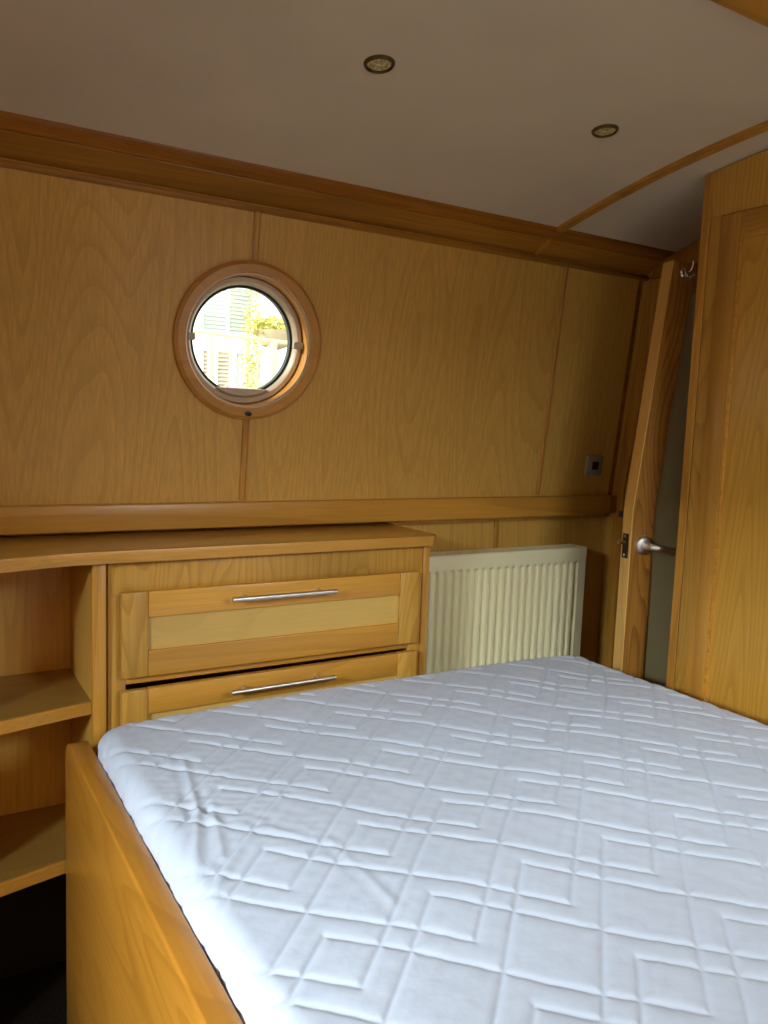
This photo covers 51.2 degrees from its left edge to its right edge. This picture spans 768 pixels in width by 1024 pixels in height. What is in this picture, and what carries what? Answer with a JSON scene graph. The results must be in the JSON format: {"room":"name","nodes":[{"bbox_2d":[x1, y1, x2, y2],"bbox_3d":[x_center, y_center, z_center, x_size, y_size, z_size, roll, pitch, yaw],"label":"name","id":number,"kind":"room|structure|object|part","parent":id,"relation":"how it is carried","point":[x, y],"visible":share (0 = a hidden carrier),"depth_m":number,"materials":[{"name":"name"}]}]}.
{"room":"ship interior","nodes":[
{"label":"ship interior","id":0,"kind":"room"},
{"bbox_2d":[0,960,66,1023],"bbox_3d":[0.324,1.151,1.322,4.750,0.050,2.270,-2,7,-31],"label":"floor","id":1,"kind":"structure","parent":0,"point":[37,996],"depth_m":1.73,"materials":[{"name":"grey carpet"}]},
{"bbox_2d":[0,564,105,978],"bbox_3d":[-0.763,0.570,1.618,0.355,0.960,0.342,-2,7,-31],"label":"shelf unit","id":2,"kind":"object","parent":1,"relation":"on","point":[53,620],"visible":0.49,"depth_m":1.75,"materials":[{"name":"brown wood"}]},
{"bbox_3d":[-0.770,0.698,1.627,0.308,0.024,0.315,-2,7,-31],"label":"shelf","id":3,"kind":"part","parent":2,"relation":"part of","materials":[{"name":"brown wood"}]},
{"bbox_3d":[-0.849,0.522,1.752,0.310,0.900,0.016,-2,7,-31],"label":"panel","id":4,"kind":"part","parent":2,"relation":"part of","materials":[{"name":"brown wood"}]},
{"bbox_3d":[-0.759,0.385,1.593,0.308,0.024,0.315,-2,7,-31],"label":"shelf","id":5,"kind":"part","parent":2,"relation":"part of","materials":[{"name":"brown wood"}]},
{"bbox_3d":[-0.650,0.561,1.738,0.017,0.960,0.251,-2,7,-31],"label":"panel","id":6,"kind":"part","parent":2,"relation":"part of","materials":[{"name":"brown wood"}]},
{"bbox_2d":[65,741,242,1023],"bbox_3d":[0.367,0.818,1.183,1.300,0.645,1.723,-2,7,-31],"label":"frame","id":7,"kind":"object","parent":1,"relation":"on","point":[133,956],"visible":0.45,"depth_m":1.18,"materials":[{"name":"brown wood"}]},
{"bbox_2d":[98,655,767,1023],"bbox_3d":[0.394,0.603,1.137,1.237,0.284,1.655,-2,7,-31],"label":"mattress","id":8,"kind":"object","parent":7,"relation":"on","point":[565,839],"visible":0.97,"depth_m":1.10,"materials":[{"name":"white fabric"}]},
{"bbox_2d":[106,546,429,732],"bbox_3d":[-0.284,0.555,1.917,0.768,0.960,0.312,-2,7,-31],"label":"drawer unit","id":9,"kind":"object","parent":1,"relation":"on","point":[191,635],"visible":0.41,"depth_m":1.75,"materials":[{"name":"brown wood"}]},
{"bbox_2d":[0,522,436,572],"bbox_3d":[-0.406,0.073,1.750,1.158,0.025,0.372,-2,7,-31],"label":"countertop","id":10,"kind":"structure","parent":9,"relation":"on","point":[29,552],"depth_m":1.73,"materials":[{"name":"brown wood"}]},
{"bbox_3d":[-0.358,0.509,2.040,0.731,0.900,0.017,-2,7,-31],"label":"panel","id":11,"kind":"part","parent":9,"relation":"part of","materials":[{"name":"brown wood"}]},
{"bbox_3d":[-0.232,0.123,1.790,0.748,0.070,0.021,-2,7,-31],"label":"rail","id":12,"kind":"part","parent":9,"relation":"part of","materials":[{"name":"brown wood"}]},
{"bbox_3d":[-0.239,0.331,1.813,0.678,0.023,0.021,-2,7,-31],"label":"divider rail","id":13,"kind":"part","parent":9,"relation":"part of","materials":[{"name":"brown wood"}]},
{"bbox_3d":[-0.285,0.430,1.895,0.705,0.190,0.232,-2,7,-31],"label":"drawer","id":14,"kind":"part","parent":9,"relation":"part of","materials":[{"name":"brown wood"}]},
{"bbox_3d":[-0.278,0.228,1.874,0.705,0.176,0.229,-2,7,-31],"label":"drawer","id":15,"kind":"part","parent":9,"relation":"part of","materials":[{"name":"brown wood"}]},
{"bbox_3d":[-0.232,0.442,1.806,0.598,0.082,0.008,-2,7,-31],"label":"drawer panel","id":16,"kind":"part","parent":9,"relation":"part of","materials":[{"name":"brown wood"}]},
{"bbox_3d":[-0.228,0.377,1.797,0.598,0.058,0.017,-2,7,-31],"label":"drawer rail","id":17,"kind":"part","parent":9,"relation":"part of","materials":[{"name":"orange wood"}]},
{"bbox_3d":[-0.227,0.301,1.791,0.598,0.054,0.017,-2,7,-31],"label":"drawer rail","id":18,"kind":"part","parent":9,"relation":"part of","materials":[{"name":"orange wood"}]},
{"bbox_3d":[-0.226,0.239,1.787,0.598,0.069,0.008,-2,7,-31],"label":"drawer panel","id":19,"kind":"part","parent":9,"relation":"part of","materials":[{"name":"brown wood"}]},
{"bbox_3d":[-0.222,0.179,1.778,0.598,0.054,0.017,-2,7,-31],"label":"drawer rail","id":20,"kind":"part","parent":9,"relation":"part of","materials":[{"name":"orange wood"}]},
{"bbox_3d":[-0.223,0.378,1.769,0.246,0.013,0.036,-2,7,-31],"label":"handle","id":21,"kind":"part","parent":9,"relation":"part of","materials":[{"name":"metal"}]},
{"bbox_3d":[-0.217,0.179,1.750,0.246,0.011,0.036,-2,7,-31],"label":"handle","id":22,"kind":"part","parent":9,"relation":"part of","materials":[{"name":"metal"}]},
{"bbox_3d":[0.019,0.513,2.140,0.018,0.900,0.232,-2,7,-31],"label":"panel","id":23,"kind":"part","parent":9,"relation":"part of","materials":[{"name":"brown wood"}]},
{"bbox_3d":[0.084,0.527,2.030,0.019,0.900,0.024,-2,7,-31],"label":"corner post","id":24,"kind":"part","parent":9,"relation":"part of","materials":[{"name":"brown wood"}]},
{"bbox_2d":[666,149,767,725],"bbox_3d":[1.237,0.193,1.452,0.348,1.893,1.456,-2,7,-31],"label":"wardrobe","id":25,"kind":"object","parent":1,"relation":"on","point":[718,652],"visible":0.48,"depth_m":1.85,"materials":[{"name":"brown wood"}]},
{"bbox_3d":[0.918,0.184,1.667,0.019,1.671,0.646,-2,7,-31],"label":"door","id":26,"kind":"part","parent":25,"relation":"part of","materials":[{"name":"orange wood"}]},
{"bbox_3d":[0.921,0.177,1.668,0.007,1.565,0.538,-2,7,-31],"label":"door panel","id":27,"kind":"part","parent":25,"relation":"part of","materials":[{"name":"brown wood"}]},
{"bbox_3d":[0.948,-0.623,1.579,0.018,0.046,0.538,-2,7,-31],"label":"door rail","id":28,"kind":"part","parent":25,"relation":"part of","materials":[{"name":"brown wood"}]},
{"bbox_2d":[0,157,639,535],"bbox_3d":[-0.664,-0.400,1.684,3.294,0.922,0.115,-2,7,-31],"label":"wall","id":29,"kind":"structure","parent":0,"point":[431,379],"depth_m":1.96,"materials":[{"name":"brown wood"}]},
{"bbox_2d":[239,419,248,499],"bbox_3d":[-0.337,-0.126,1.934,0.015,0.195,0.026,-2,7,-31],"label":"trim","id":30,"kind":"structure","parent":29,"relation":"attached to","point":[245,430],"depth_m":1.93,"materials":[{"name":"brown wood"}]},
{"bbox_2d":[173,260,321,418],"bbox_3d":[-0.329,-0.402,1.905,0.363,0.362,0.121,-2,7,-31],"label":"porthole frame","id":31,"kind":"structure","parent":29,"relation":"in","point":[298,369],"depth_m":1.91,"materials":[{"name":"orange wood"}]},
{"bbox_3d":[-0.347,-0.290,1.940,0.130,0.020,0.022,-2,7,-31],"label":"sill","id":32,"kind":"part","parent":31,"relation":"part of","materials":[{"name":"brown metal"}]},
{"bbox_3d":[-0.337,-0.409,1.919,0.297,0.298,0.058,-2,7,-31],"label":"frame","id":33,"kind":"part","parent":31,"relation":"part of","materials":[{"name":"brown metal"}]},
{"bbox_2d":[252,212,260,260],"bbox_3d":[-0.291,-0.630,1.834,0.015,0.110,0.017,-2,7,-31],"label":"trim","id":34,"kind":"structure","parent":29,"relation":"attached to","point":[257,215],"depth_m":1.83,"materials":[{"name":"brown wood"}]},
{"bbox_2d":[0,495,610,534],"bbox_3d":[-0.705,0.012,1.758,3.279,0.060,0.075,-2,7,-31],"label":"trim","id":35,"kind":"structure","parent":29,"relation":"attached to","point":[105,517],"depth_m":1.97,"materials":[{"name":"orange wood"}]},
{"bbox_2d":[0,158,648,281],"bbox_3d":[-0.621,-0.680,1.629,3.325,0.015,0.026,-2,7,-31],"label":"trim","id":36,"kind":"structure","parent":29,"relation":"attached to","point":[4,163],"depth_m":1.85,"materials":[{"name":"brown wood"}]},
{"bbox_2d":[0,128,661,275],"bbox_3d":[-0.606,-0.710,1.602,3.325,0.050,0.069,-2,7,-31],"label":"trim","id":37,"kind":"structure","parent":29,"relation":"attached to","point":[14,145],"depth_m":1.82,"materials":[{"name":"brown wood"}]},
{"bbox_2d":[0,110,674,259],"bbox_3d":[-0.582,-0.732,1.560,3.325,0.029,0.061,-2,7,-31],"label":"trim","id":38,"kind":"structure","parent":29,"relation":"attached to","point":[8,120],"depth_m":1.77,"materials":[{"name":"brown wood"}]},
{"bbox_2d":[533,239,551,255],"bbox_3d":[0.436,-0.729,2.213,0.016,0.036,0.056,-2,7,-31],"label":"trim","id":39,"kind":"structure","parent":29,"relation":"attached to","point":[544,245],"depth_m":2.21,"materials":[{"name":"brown wood"}]},
{"bbox_2d":[535,267,568,494],"bbox_3d":[0.496,-0.380,2.370,0.015,0.666,0.074,-2,7,-31],"label":"trim","id":40,"kind":"structure","parent":29,"relation":"attached to","point":[566,269],"depth_m":2.36,"materials":[{"name":"brown wood"}]},
{"bbox_2d":[584,456,603,474],"bbox_3d":[0.662,-0.146,2.526,0.068,0.062,0.018,-2,7,-31],"label":"wall socket","id":41,"kind":"object","parent":29,"relation":"attached to","point":[593,466],"visible":1,"depth_m":2.52,"materials":[{"name":"grey metal"}]},
{"bbox_2d":[0,0,767,251],"bbox_3d":[0.385,-0.701,1.133,4.750,0.176,1.960,-2,7,-31],"label":"ceiling","id":42,"kind":"structure","parent":0,"point":[490,106],"depth_m":1.46,"materials":[{"name":"white paint"}]},
{"bbox_2d":[363,54,394,73],"bbox_3d":[-0.008,-0.772,1.385,0.056,0.013,0.055,-2,7,-31],"label":"recessed light","id":43,"kind":"object","parent":42,"relation":"in","point":[375,64],"visible":1,"depth_m":1.38,"materials":[{"name":"gold metal"}]},
{"bbox_2d":[591,124,618,137],"bbox_3d":[0.455,-0.785,1.653,0.056,0.013,0.055,-2,7,-31],"label":"recessed light","id":44,"kind":"object","parent":42,"relation":"in","point":[605,130],"visible":1,"depth_m":1.65,"materials":[{"name":"gold metal"}]},
{"bbox_2d":[556,120,767,232],"bbox_3d":[0.902,-0.713,1.430,0.026,0.121,1.682,-2,7,-31],"label":"trim","id":45,"kind":"structure","parent":42,"relation":"attached to","point":[760,128],"depth_m":1.84,"materials":[{"name":"brown wood"}]},
{"bbox_2d":[710,0,767,26],"bbox_3d":[-0.109,-0.742,0.763,3.325,0.058,0.120,-2,7,-31],"label":"trim","id":46,"kind":"structure","parent":42,"relation":"attached to","point":[755,10],"depth_m":1.17,"materials":[{"name":"orange wood"}]},
{"bbox_2d":[395,516,605,662],"bbox_3d":[-0.720,0.511,1.852,3.325,1.030,0.020,-2,7,-31],"label":"wall","id":47,"kind":"structure","parent":0,"point":[589,532],"depth_m":2.53,"materials":[{"name":"brown wood"}]},
{"bbox_2d":[493,520,498,547],"bbox_3d":[0.324,0.405,2.446,0.016,0.790,0.007,-2,7,-31],"label":"trim","id":48,"kind":"structure","parent":47,"relation":"attached to","point":[496,523],"depth_m":2.41,"materials":[{"name":"brown wood"}]},
{"bbox_2d":[425,544,586,673],"bbox_3d":[0.295,0.555,2.374,0.631,0.905,0.132,-2,7,-31],"label":"radiator","id":49,"kind":"object","parent":47,"relation":"attached to","point":[492,605],"visible":0.59,"depth_m":2.29,"materials":[{"name":"beige metal"}]},
{"bbox_2d":[430,544,582,555],"bbox_3d":[0.326,0.112,2.301,0.626,0.004,0.068,-2,7,-31],"label":"grille","id":50,"kind":"object","parent":49,"relation":"attached to","point":[560,549],"depth_m":2.33,"materials":[{"name":"beige metal"}]},
{"bbox_2d":[596,247,684,664],"bbox_3d":[1.293,0.109,1.746,0.050,2.000,2.240,-2,7,-31],"label":"wall","id":51,"kind":"structure","parent":0,"point":[609,519],"depth_m":2.63,"materials":[{"name":"brown wood"}]},
{"bbox_2d":[605,281,642,515],"bbox_3d":[0.756,-0.441,2.534,0.044,0.921,0.105,-2,7,-31],"label":"trim","id":52,"kind":"structure","parent":51,"relation":"attached to","point":[613,502],"depth_m":2.55,"materials":[{"name":"brown wood"}]},
{"bbox_2d":[603,280,660,668],"bbox_3d":[0.775,0.145,2.562,0.013,1.715,0.129,-2,7,-31],"label":"trim","id":53,"kind":"structure","parent":51,"relation":"attached to","point":[652,290],"depth_m":2.54,"materials":[{"name":"brown wood"}]},
{"bbox_2d":[613,260,697,686],"bbox_3d":[0.831,0.194,2.154,0.453,1.670,0.115,1,6,-14],"label":"door","id":54,"kind":"structure","parent":51,"relation":"in","point":[650,515],"depth_m":2.10,"materials":[{"name":"brown wood"}]},
{"bbox_3d":[0.634,0.089,2.106,0.002,0.065,0.026,0,7,-17],"label":"latch plate","id":55,"kind":"part","parent":54,"relation":"part of","materials":[{"name":"metal"}]},
{"bbox_3d":[0.729,0.090,2.086,0.141,0.051,0.054,0,7,-17],"label":"handle","id":56,"kind":"part","parent":54,"relation":"part of","materials":[{"name":"metal"}]},
{"bbox_3d":[0.840,0.137,2.173,0.303,1.424,0.014,0,7,-17],"label":"panel","id":57,"kind":"part","parent":54,"relation":"part of","materials":[{"name":"brown wood"}]},
{"bbox_3d":[0.895,-0.603,2.104,0.235,0.072,0.039,0,7,-17],"label":"rail","id":58,"kind":"part","parent":54,"relation":"part of","materials":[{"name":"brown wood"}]},
{"bbox_2d":[650,240,699,278],"bbox_3d":[0.925,-0.755,2.268,0.013,0.133,0.419,-2,7,-31],"label":"trim","id":59,"kind":"structure","parent":51,"relation":"attached to","point":[690,253],"depth_m":2.34,"materials":[{"name":"brown wood"}]},
{"bbox_3d":[-2.973,0.599,8.967,28.000,0.050,13.500,-2,7,-31],"label":"ground","id":60,"kind":"structure","parent":0,"visible":0},
{"bbox_2d":[192,288,286,387],"bbox_3d":[-2.032,-2.830,8.201,8.600,7.000,3.600,-2,7,-31],"label":"house","id":61,"kind":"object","parent":60,"relation":"on","point":[224,312],"visible":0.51,"depth_m":7.08,"materials":[{"name":"white paint"}]},
{"bbox_2d":[203,353,227,386],"bbox_3d":[-1.475,-1.202,7.043,0.220,0.360,0.022,-2,7,-31],"label":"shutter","id":62,"kind":"object","parent":61,"relation":"hanging from","point":[221,359],"depth_m":7.06,"materials":[{"name":"white wood"}]},
{"bbox_3d":[-1.488,-1.207,7.063,0.240,0.400,0.017,-2,7,-31],"label":"pane","id":63,"kind":"part","parent":61,"relation":"part of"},
{"bbox_3d":[-1.381,-1.775,7.053,0.440,0.380,0.017,-2,7,-31],"label":"pane","id":64,"kind":"part","parent":61,"relation":"part of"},
{"bbox_2d":[204,289,250,331],"bbox_3d":[-1.368,-1.781,7.031,0.420,0.360,0.022,-2,7,-31],"label":"shutter","id":65,"kind":"object","parent":61,"relation":"hanging from","point":[224,312],"depth_m":7.03,"materials":[{"name":"white wood"}]},
{"bbox_3d":[-1.257,-1.163,7.206,0.180,0.500,0.017,-2,7,-31],"label":"pane","id":66,"kind":"part","parent":61,"relation":"part of","materials":[{"name":"white glass"}]},
{"bbox_2d":[193,329,286,386],"bbox_3d":[-0.812,-0.048,5.192,4.900,2.212,0.040,-2,7,-31],"label":"railing","id":67,"kind":"object","parent":60,"relation":"on","point":[211,334],"visible":0.23,"depth_m":5.00,"materials":[{"name":"white wood"}]},
{"bbox_3d":[-1.096,-0.013,5.027,0.036,2.158,0.040,-2,7,-31],"label":"post","id":68,"kind":"part","parent":67,"relation":"part of","materials":[{"name":"white wood"}]},
{"bbox_3d":[-0.773,-1.080,5.080,4.900,0.134,0.024,-2,7,-31],"label":"rail","id":69,"kind":"part","parent":67,"relation":"part of","materials":[{"name":"white wood"}]},
{"bbox_3d":[-0.744,-0.019,5.237,0.036,2.149,0.040,-2,7,-31],"label":"post","id":70,"kind":"part","parent":67,"relation":"part of","materials":[{"name":"white wood"}]},
{"bbox_2d":[240,290,261,387],"bbox_3d":[-1.193,-0.641,7.113,0.205,2.948,0.139,1,6,-11],"label":"climbing plant","id":71,"kind":"object","parent":60,"relation":"on","point":[247,355],"visible":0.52,"depth_m":7.02,"materials":[{"name":"yellow plant"}]},
{"bbox_3d":[-1.196,-0.492,7.131,0.106,2.649,0.023,-2,7,-31],"label":"stem","id":72,"kind":"part","parent":71,"relation":"part of","materials":[{"name":"green plant"}]},
{"bbox_2d":[245,313,286,349],"bbox_3d":[-0.875,-0.297,6.291,0.477,2.464,0.315,-2,7,-31],"label":"plant","id":73,"kind":"object","parent":60,"relation":"on","point":[263,325],"visible":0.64,"depth_m":6.06,"materials":[{"name":"yellow plant"}]},
{"bbox_2d":[255,329,286,349],"bbox_3d":[-0.840,-1.318,6.181,0.310,0.140,0.310,-2,7,-31],"label":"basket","id":74,"kind":"object","parent":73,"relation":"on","point":[279,334],"depth_m":6.06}
]}

